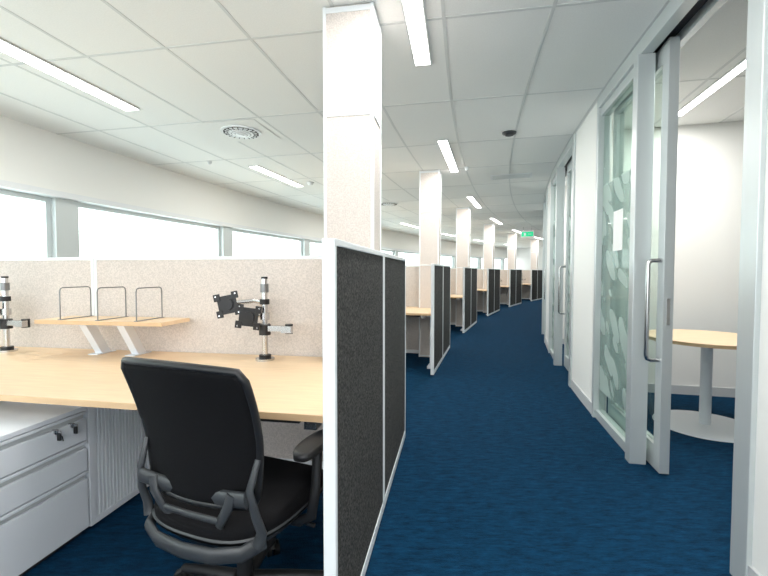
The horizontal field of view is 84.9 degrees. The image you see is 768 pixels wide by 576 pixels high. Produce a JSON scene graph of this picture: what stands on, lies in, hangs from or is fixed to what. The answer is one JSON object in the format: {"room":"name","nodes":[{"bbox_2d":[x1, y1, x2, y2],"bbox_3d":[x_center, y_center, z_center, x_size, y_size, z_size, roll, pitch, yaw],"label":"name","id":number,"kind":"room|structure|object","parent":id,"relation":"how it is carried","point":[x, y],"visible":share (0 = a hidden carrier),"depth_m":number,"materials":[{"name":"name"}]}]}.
{"room":"open-plan office","nodes":[
{"label":"open-plan office","id":0,"kind":"room"},
{"bbox_2d":[0,115,506,258],"bbox_3d":[0.431,-0.574,12.182,3.143,2.700,31.447,1,2,23],"label":"wall","id":1,"kind":"structure","parent":0,"point":[33,160],"depth_m":5.46,"materials":[{"name":"white paint"}]},
{"bbox_2d":[0,189,51,256],"bbox_3d":[-3.822,-0.352,3.195,0.079,1.120,2.650,0,2,10],"label":"window","id":2,"kind":"structure","parent":1,"relation":"in","point":[45,201],"depth_m":4.43,"materials":[{"name":"silver metal"}]},
{"bbox_2d":[78,203,220,255],"bbox_3d":[-3.206,-0.460,6.038,0.079,1.120,2.650,1,2,14],"label":"window","id":3,"kind":"structure","parent":1,"relation":"in","point":[80,205],"depth_m":5.92,"materials":[{"name":"silver metal"}]},
{"bbox_2d":[233,229,301,255],"bbox_3d":[-2.402,-0.566,8.834,0.079,1.120,2.650,1,2,18],"label":"window","id":4,"kind":"structure","parent":1,"relation":"in","point":[234,230],"depth_m":8.92,"materials":[{"name":"silver metal"}]},
{"bbox_2d":[51,198,504,268],"bbox_3d":[-0.023,-0.655,11.153,3.024,1.120,31.382,1,2,22],"label":"trim","id":5,"kind":"structure","parent":1,"relation":"attached to","point":[64,212],"depth_m":4.63,"materials":[{"name":"silver metal"}]},
{"bbox_2d":[398,251,418,253],"bbox_3d":[1.091,-0.870,16.819,0.079,1.120,2.650,1,2,29],"label":"window","id":6,"kind":"structure","parent":1,"relation":"in","point":[398,251],"depth_m":16.53,"materials":[{"name":"silver metal"}]},
{"bbox_2d":[441,255,452,267],"bbox_3d":[2.599,-0.965,19.307,0.079,1.120,2.650,1,3,33],"label":"window","id":7,"kind":"structure","parent":1,"relation":"in","point":[441,255],"depth_m":20.34,"materials":[{"name":"silver metal"}]},
{"bbox_2d":[323,2,380,250],"bbox_3d":[-0.177,-0.201,2.461,0.286,2.695,0.250,0,2,9],"label":"column","id":8,"kind":"structure","parent":0,"point":[351,33],"depth_m":2.32,"materials":[{"name":"white paint"}]},
{"bbox_2d":[0,0,747,247],"bbox_3d":[4.210,-1.911,10.495,11.580,0.100,31.725,1,2,23],"label":"ceiling","id":9,"kind":"structure","parent":0,"point":[491,55],"depth_m":3.29,"materials":[{"name":"tile"}]},
{"bbox_2d":[0,38,140,110],"bbox_3d":[-2.382,-1.569,3.075,0.154,0.010,1.420,0,2,11],"label":"ceiling light","id":10,"kind":"object","parent":9,"relation":"in","point":[6,47],"depth_m":3.08,"materials":[{"name":"white plastic"}]},
{"bbox_2d":[197,119,280,141],"bbox_3d":[-1.480,-1.600,4.352,0.600,0.046,0.600,0,2,11],"label":"ceiling vent","id":11,"kind":"object","parent":9,"relation":"in","point":[248,129],"visible":1,"depth_m":4.28,"materials":[{"name":"metal"}]},
{"bbox_2d":[248,165,302,186],"bbox_3d":[-1.611,-1.697,6.439,0.154,0.010,1.420,1,2,15],"label":"ceiling light","id":12,"kind":"object","parent":9,"relation":"in","point":[256,167],"depth_m":6.30,"materials":[{"name":"white plastic"}]},
{"bbox_2d":[0,0,745,247],"bbox_3d":[4.869,-1.885,11.165,18.445,0.003,28.734,0,2,0],"label":"grid","id":13,"kind":"object","parent":9,"relation":"attached to","point":[443,18],"depth_m":3.32,"materials":[{"name":"white metal"}]},
{"bbox_2d":[381,201,403,205],"bbox_3d":[0.100,-1.775,8.939,0.600,0.046,0.600,0,2,11],"label":"ceiling vent","id":14,"kind":"object","parent":9,"relation":"in","point":[383,203],"visible":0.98,"depth_m":8.84,"materials":[{"name":"metal"}]},
{"bbox_2d":[400,223,418,227],"bbox_3d":[0.826,-1.951,13.118,0.154,0.010,1.420,1,2,25],"label":"ceiling light","id":15,"kind":"object","parent":9,"relation":"in","point":[400,223],"depth_m":13.07,"materials":[{"name":"white plastic"}]},
{"bbox_2d":[400,0,431,65],"bbox_3d":[0.142,-1.536,2.199,0.124,0.010,1.520,0,2,10],"label":"ceiling light","id":16,"kind":"object","parent":9,"relation":"in","point":[414,13],"depth_m":2.52,"materials":[{"name":"white plastic"}]},
{"bbox_2d":[437,139,458,171],"bbox_3d":[0.834,-1.656,5.361,0.124,0.010,1.520,1,2,15],"label":"ceiling light","id":17,"kind":"object","parent":9,"relation":"in","point":[444,145],"depth_m":5.18,"materials":[{"name":"white plastic"}]},
{"bbox_2d":[466,196,481,207],"bbox_3d":[1.897,-1.786,8.785,0.124,0.010,1.520,1,2,20],"label":"ceiling light","id":18,"kind":"object","parent":9,"relation":"in","point":[471,198],"depth_m":8.63,"materials":[{"name":"white plastic"}]},
{"bbox_2d":[490,218,502,223],"bbox_3d":[3.222,-1.909,12.010,0.124,0.010,1.520,1,2,25],"label":"ceiling light","id":19,"kind":"object","parent":9,"relation":"in","point":[493,219],"depth_m":11.82,"materials":[{"name":"white plastic"}]},
{"bbox_2d":[502,130,516,136],"bbox_3d":[1.310,-1.610,4.392,0.147,0.030,0.147,0,2,0],"label":"smoke detector","id":20,"kind":"object","parent":9,"relation":"attached to","point":[509,133],"visible":1,"depth_m":4.36,"materials":[{"name":"grey plastic"}]},
{"bbox_2d":[490,173,531,179],"bbox_3d":[1.930,-1.694,6.387,0.600,0.012,0.300,1,2,17],"label":"ceiling vent","id":21,"kind":"object","parent":9,"relation":"in","point":[519,175],"visible":1,"depth_m":6.36,"materials":[{"name":"white metal"}]},
{"bbox_2d":[521,227,533,236],"bbox_3d":[4.364,-1.707,12.778,0.380,0.320,0.051,1,2,27],"label":"exit sign","id":22,"kind":"object","parent":9,"relation":"hanging from","point":[523,233],"visible":1,"depth_m":12.76,"materials":[{"name":"green plastic"}]},
{"bbox_2d":[678,58,745,115],"bbox_3d":[2.531,-1.565,2.972,0.094,0.010,1.920,0,2,12],"label":"ceiling light","id":23,"kind":"object","parent":9,"relation":"in","point":[740,67],"depth_m":3.29,"materials":[{"name":"white plastic"}]},
{"bbox_2d":[22,299,734,575],"bbox_3d":[4.210,0.887,10.601,11.580,0.100,31.725,1,2,23],"label":"floor","id":24,"kind":"structure","parent":0,"point":[502,469],"depth_m":2.34,"materials":[{"name":"blue carpet"}]},
{"bbox_2d":[0,401,88,575],"bbox_3d":[-1.706,0.874,1.608,0.531,0.612,0.868,0,2,9],"label":"base cabinet","id":25,"kind":"object","parent":24,"relation":"on","point":[44,484],"visible":0.99,"depth_m":1.78,"materials":[{"name":"white metal"}]},
{"bbox_2d":[83,407,149,526],"bbox_3d":[-1.571,0.830,2.395,0.460,0.640,0.720,0,2,9],"label":"panel","id":26,"kind":"object","parent":24,"relation":"on","point":[115,437],"visible":0.2,"depth_m":2.13,"materials":[{"name":"white metal"}]},
{"bbox_2d":[0,256,322,468],"bbox_3d":[-1.895,0.462,2.861,3.225,1.340,0.051,0,2,9],"label":"screen","id":27,"kind":"object","parent":24,"relation":"on","point":[189,284],"visible":0.29,"depth_m":2.73,"materials":[{"name":"white fabric"}]},
{"bbox_2d":[0,346,322,429],"bbox_3d":[-1.673,0.793,2.285,3.259,0.721,1.021,0,2,9],"label":"desk","id":28,"kind":"object","parent":24,"relation":"on","point":[286,389],"visible":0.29,"depth_m":2.05,"materials":[{"name":"brown wood"}]},
{"bbox_2d":[0,276,29,352],"bbox_3d":[-2.523,0.169,2.746,0.459,0.492,0.162,0,2,9],"label":"monitor arm","id":29,"kind":"object","parent":28,"relation":"on","point":[6,323],"visible":1,"depth_m":2.73,"materials":[{"name":"silver metal"}]},
{"bbox_2d":[34,316,189,356],"bbox_3d":[-1.683,0.306,2.620,0.864,0.229,0.263,0,2,9],"label":"shelf","id":30,"kind":"object","parent":28,"relation":"on","point":[125,325],"depth_m":2.58,"materials":[{"name":"beige wood"}]},
{"bbox_2d":[57,286,91,319],"bbox_3d":[-1.949,0.090,2.658,0.024,0.198,0.236,0,2,9],"label":"divider","id":31,"kind":"object","parent":30,"relation":"on","point":[78,286],"visible":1,"depth_m":2.62,"materials":[{"name":"silver metal"}]},
{"bbox_2d":[95,286,128,320],"bbox_3d":[-1.693,0.092,2.615,0.024,0.198,0.236,0,2,9],"label":"divider","id":32,"kind":"object","parent":30,"relation":"on","point":[119,286],"visible":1,"depth_m":2.61,"materials":[{"name":"silver metal"}]},
{"bbox_2d":[134,287,163,321],"bbox_3d":[-1.436,0.093,2.573,0.024,0.198,0.236,0,2,9],"label":"divider","id":33,"kind":"object","parent":30,"relation":"on","point":[140,287],"visible":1,"depth_m":2.54,"materials":[{"name":"silver metal"}]},
{"bbox_2d":[213,277,292,361],"bbox_3d":[-0.753,0.179,2.475,0.459,0.492,0.162,0,2,9],"label":"monitor arm","id":34,"kind":"object","parent":28,"relation":"on","point":[227,304],"visible":1,"depth_m":2.44,"materials":[{"name":"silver metal"}]},
{"bbox_2d":[121,357,323,575],"bbox_3d":[-0.518,0.692,1.531,0.661,0.980,0.648,1,2,22],"label":"office chair","id":35,"kind":"object","parent":24,"relation":"on","point":[220,493],"visible":0.98,"depth_m":1.28,"materials":[{"name":"black fabric"}]},
{"bbox_2d":[322,238,405,575],"bbox_3d":[-0.011,0.487,2.193,0.040,1.340,1.885,0,2,9],"label":"screen","id":36,"kind":"object","parent":24,"relation":"on","point":[364,288],"visible":1,"depth_m":1.58,"materials":[{"name":"black fabric"}]},
{"bbox_2d":[406,265,418,352],"bbox_3d":[-0.997,0.314,6.743,3.225,1.340,0.052,1,2,15],"label":"screen","id":37,"kind":"object","parent":24,"relation":"on","point":[412,271],"visible":0.02,"depth_m":6.34,"materials":[{"name":"white fabric"}]},
{"bbox_2d":[406,306,430,368],"bbox_3d":[-0.831,0.646,6.149,3.259,0.721,1.021,1,2,15],"label":"desk","id":38,"kind":"object","parent":24,"relation":"on","point":[410,311],"visible":0.23,"depth_m":5.54,"materials":[{"name":"brown wood"}]},
{"bbox_2d":[431,264,450,374],"bbox_3d":[0.816,0.346,5.900,0.041,1.340,1.885,1,2,15],"label":"screen","id":39,"kind":"object","parent":24,"relation":"on","point":[440,274],"visible":1,"depth_m":5.52,"materials":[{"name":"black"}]},
{"bbox_2d":[450,268,455,324],"bbox_3d":[0.192,0.177,10.326,3.225,1.340,0.052,1,2,20],"label":"screen","id":40,"kind":"object","parent":24,"relation":"on","point":[453,270],"visible":0.03,"depth_m":9.79,"materials":[{"name":"white fabric"}]},
{"bbox_2d":[450,294,462,330],"bbox_3d":[0.302,0.510,9.720,3.259,0.721,1.021,1,2,20],"label":"desk","id":41,"kind":"object","parent":24,"relation":"on","point":[452,296],"visible":0.2,"depth_m":8.93,"materials":[{"name":"brown wood"}]},
{"bbox_2d":[462,267,476,332],"bbox_3d":[1.921,0.215,9.324,0.041,1.340,1.885,1,2,20],"label":"screen","id":42,"kind":"object","parent":24,"relation":"on","point":[469,316],"visible":1,"depth_m":9.07,"materials":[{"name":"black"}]},
{"bbox_2d":[477,269,482,311],"bbox_3d":[1.651,0.049,13.694,3.225,1.340,0.050,1,2,25],"label":"screen","id":43,"kind":"object","parent":24,"relation":"on","point":[479,271],"visible":0.02,"depth_m":13.05,"materials":[{"name":"white fabric"}]},
{"bbox_2d":[477,289,486,314],"bbox_3d":[1.707,0.382,13.081,3.259,0.721,1.021,1,2,25],"label":"desk","id":44,"kind":"object","parent":24,"relation":"on","point":[478,290],"visible":0.2,"depth_m":12.06,"materials":[{"name":"brown wood"}]},
{"bbox_2d":[487,268,499,315],"bbox_3d":[3.286,0.093,12.545,0.040,1.340,1.885,1,2,25],"label":"screen","id":45,"kind":"object","parent":24,"relation":"on","point":[493,275],"visible":0.99,"depth_m":12.35,"materials":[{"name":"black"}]},
{"bbox_2d":[500,269,506,303],"bbox_3d":[3.346,-0.070,16.832,3.225,1.340,0.050,1,3,30],"label":"screen","id":46,"kind":"object","parent":24,"relation":"on","point":[503,272],"visible":0.02,"depth_m":16.09,"materials":[{"name":"white fabric"}]},
{"bbox_2d":[509,269,521,306],"bbox_3d":[4.877,-0.021,15.548,0.040,1.340,1.885,1,3,30],"label":"screen","id":47,"kind":"object","parent":24,"relation":"on","point":[515,275],"visible":1,"depth_m":15.42,"materials":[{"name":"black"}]},
{"bbox_2d":[522,270,529,298],"bbox_3d":[5.301,-0.184,19.814,3.225,1.340,0.052,2,3,35],"label":"screen","id":48,"kind":"object","parent":24,"relation":"on","point":[525,273],"visible":0.11,"depth_m":19.01,"materials":[{"name":"white fabric"}]},
{"bbox_2d":[531,270,541,300],"bbox_3d":[6.717,-0.130,18.405,0.040,1.340,1.885,2,3,35],"label":"screen","id":49,"kind":"object","parent":24,"relation":"on","point":[536,275],"visible":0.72,"depth_m":18.23,"materials":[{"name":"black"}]},
{"bbox_2d":[649,329,736,442],"bbox_3d":[2.600,0.752,3.391,0.901,0.720,0.901,0,2,0],"label":"meeting table","id":50,"kind":"object","parent":24,"relation":"on","point":[703,424],"visible":0.65,"depth_m":3.36,"materials":[{"name":"beige wood"}]},
{"bbox_2d":[419,170,440,356],"bbox_3d":[0.679,-0.343,6.181,0.286,2.695,0.250,1,2,15],"label":"column","id":51,"kind":"structure","parent":0,"point":[430,180],"depth_m":6.06,"materials":[{"name":"white paint"}]},
{"bbox_2d":[456,207,470,326],"bbox_3d":[1.812,-0.474,9.617,0.286,2.695,0.250,1,2,20],"label":"column","id":52,"kind":"structure","parent":0,"point":[463,214],"depth_m":9.51,"materials":[{"name":"white paint"}]},
{"bbox_2d":[483,224,494,312],"bbox_3d":[3.205,-0.597,12.846,0.286,2.695,0.250,1,2,25],"label":"column","id":53,"kind":"structure","parent":0,"point":[489,229],"depth_m":12.74,"materials":[{"name":"white paint"}]},
{"bbox_2d":[507,233,516,304],"bbox_3d":[4.824,-0.711,15.854,0.286,2.695,0.250,1,3,30],"label":"column","id":54,"kind":"structure","parent":0,"point":[512,237],"depth_m":15.75,"materials":[{"name":"white paint"}]},
{"bbox_2d":[516,247,542,269],"bbox_3d":[11.169,-0.978,22.811,8.850,2.700,0.110,2,3,44],"label":"wall","id":55,"kind":"structure","parent":0,"point":[523,254],"depth_m":25.28,"materials":[{"name":"white paint"}]},
{"bbox_2d":[530,239,538,299],"bbox_3d":[6.693,-0.820,18.715,0.286,2.695,0.250,2,3,35],"label":"column","id":56,"kind":"structure","parent":0,"point":[534,246],"depth_m":18.61,"materials":[{"name":"white paint"}]},
{"bbox_2d":[562,121,743,387],"bbox_3d":[6.371,-0.470,9.448,4.918,2.700,22.384,1,2,23],"label":"wall partition","id":57,"kind":"structure","parent":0,"point":[709,155],"depth_m":4.18,"materials":[{"name":"white paint"}]},
{"bbox_2d":[545,338,761,575],"bbox_3d":[4.931,0.858,8.737,5.438,0.100,24.703,1,2,27],"label":"baseboard","id":58,"kind":"structure","parent":57,"relation":"attached to","point":[675,389],"depth_m":4.19,"materials":[{"name":"grey"}]},
{"bbox_2d":[546,103,767,575],"bbox_3d":[5.275,-0.494,10.088,2.590,2.700,27.305,1,2,23],"label":"wall","id":59,"kind":"structure","parent":0,"point":[586,135],"depth_m":3.75,"materials":[{"name":"white paint"}]},
{"bbox_2d":[544,269,544,299],"bbox_3d":[3.080,-0.373,7.819,0.149,2.610,0.981,1,2,19],"label":"door","id":60,"kind":"structure","parent":59,"relation":"in","point":[544,269],"depth_m":8.27,"materials":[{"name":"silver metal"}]},
{"bbox_2d":[542,187,547,342],"bbox_3d":[3.227,-0.420,8.210,0.237,2.695,2.031,1,2,20],"label":"window","id":61,"kind":"structure","parent":59,"relation":"in","point":[545,204],"depth_m":8.28,"materials":[{"name":"clear glass"}]},
{"bbox_2d":[548,133,575,386],"bbox_3d":[2.350,-0.314,5.417,0.237,2.695,2.031,1,2,15],"label":"window","id":62,"kind":"structure","parent":59,"relation":"in","point":[559,174],"depth_m":5.51,"materials":[{"name":"clear glass"}]},
{"bbox_2d":[558,159,571,369],"bbox_3d":[2.233,-0.266,5.017,0.149,2.610,0.981,1,2,15],"label":"door","id":63,"kind":"structure","parent":59,"relation":"in","point":[569,166],"depth_m":5.40,"materials":[{"name":"silver metal"}]},
{"bbox_2d":[591,0,767,575],"bbox_3d":[1.689,-0.205,2.567,0.237,2.695,2.031,0,2,11],"label":"window","id":64,"kind":"structure","parent":59,"relation":"in","point":[682,18],"depth_m":2.62,"materials":[{"name":"silver metal"}]},
{"bbox_2d":[613,208,622,250],"bbox_3d":[1.741,-0.429,3.127,0.002,0.300,0.202,0,2,12],"label":"paper notice","id":65,"kind":"object","parent":64,"relation":"attached to","point":[618,215],"visible":1,"depth_m":3.11,"materials":[{"name":"white paper"}]},
{"bbox_2d":[608,36,679,473],"bbox_3d":[1.764,-0.189,2.997,0.149,2.610,0.981,0,2,12],"label":"door","id":66,"kind":"structure","parent":64,"relation":"attached to","point":[668,55],"depth_m":2.55,"materials":[{"name":"silver metal"}]}
]}

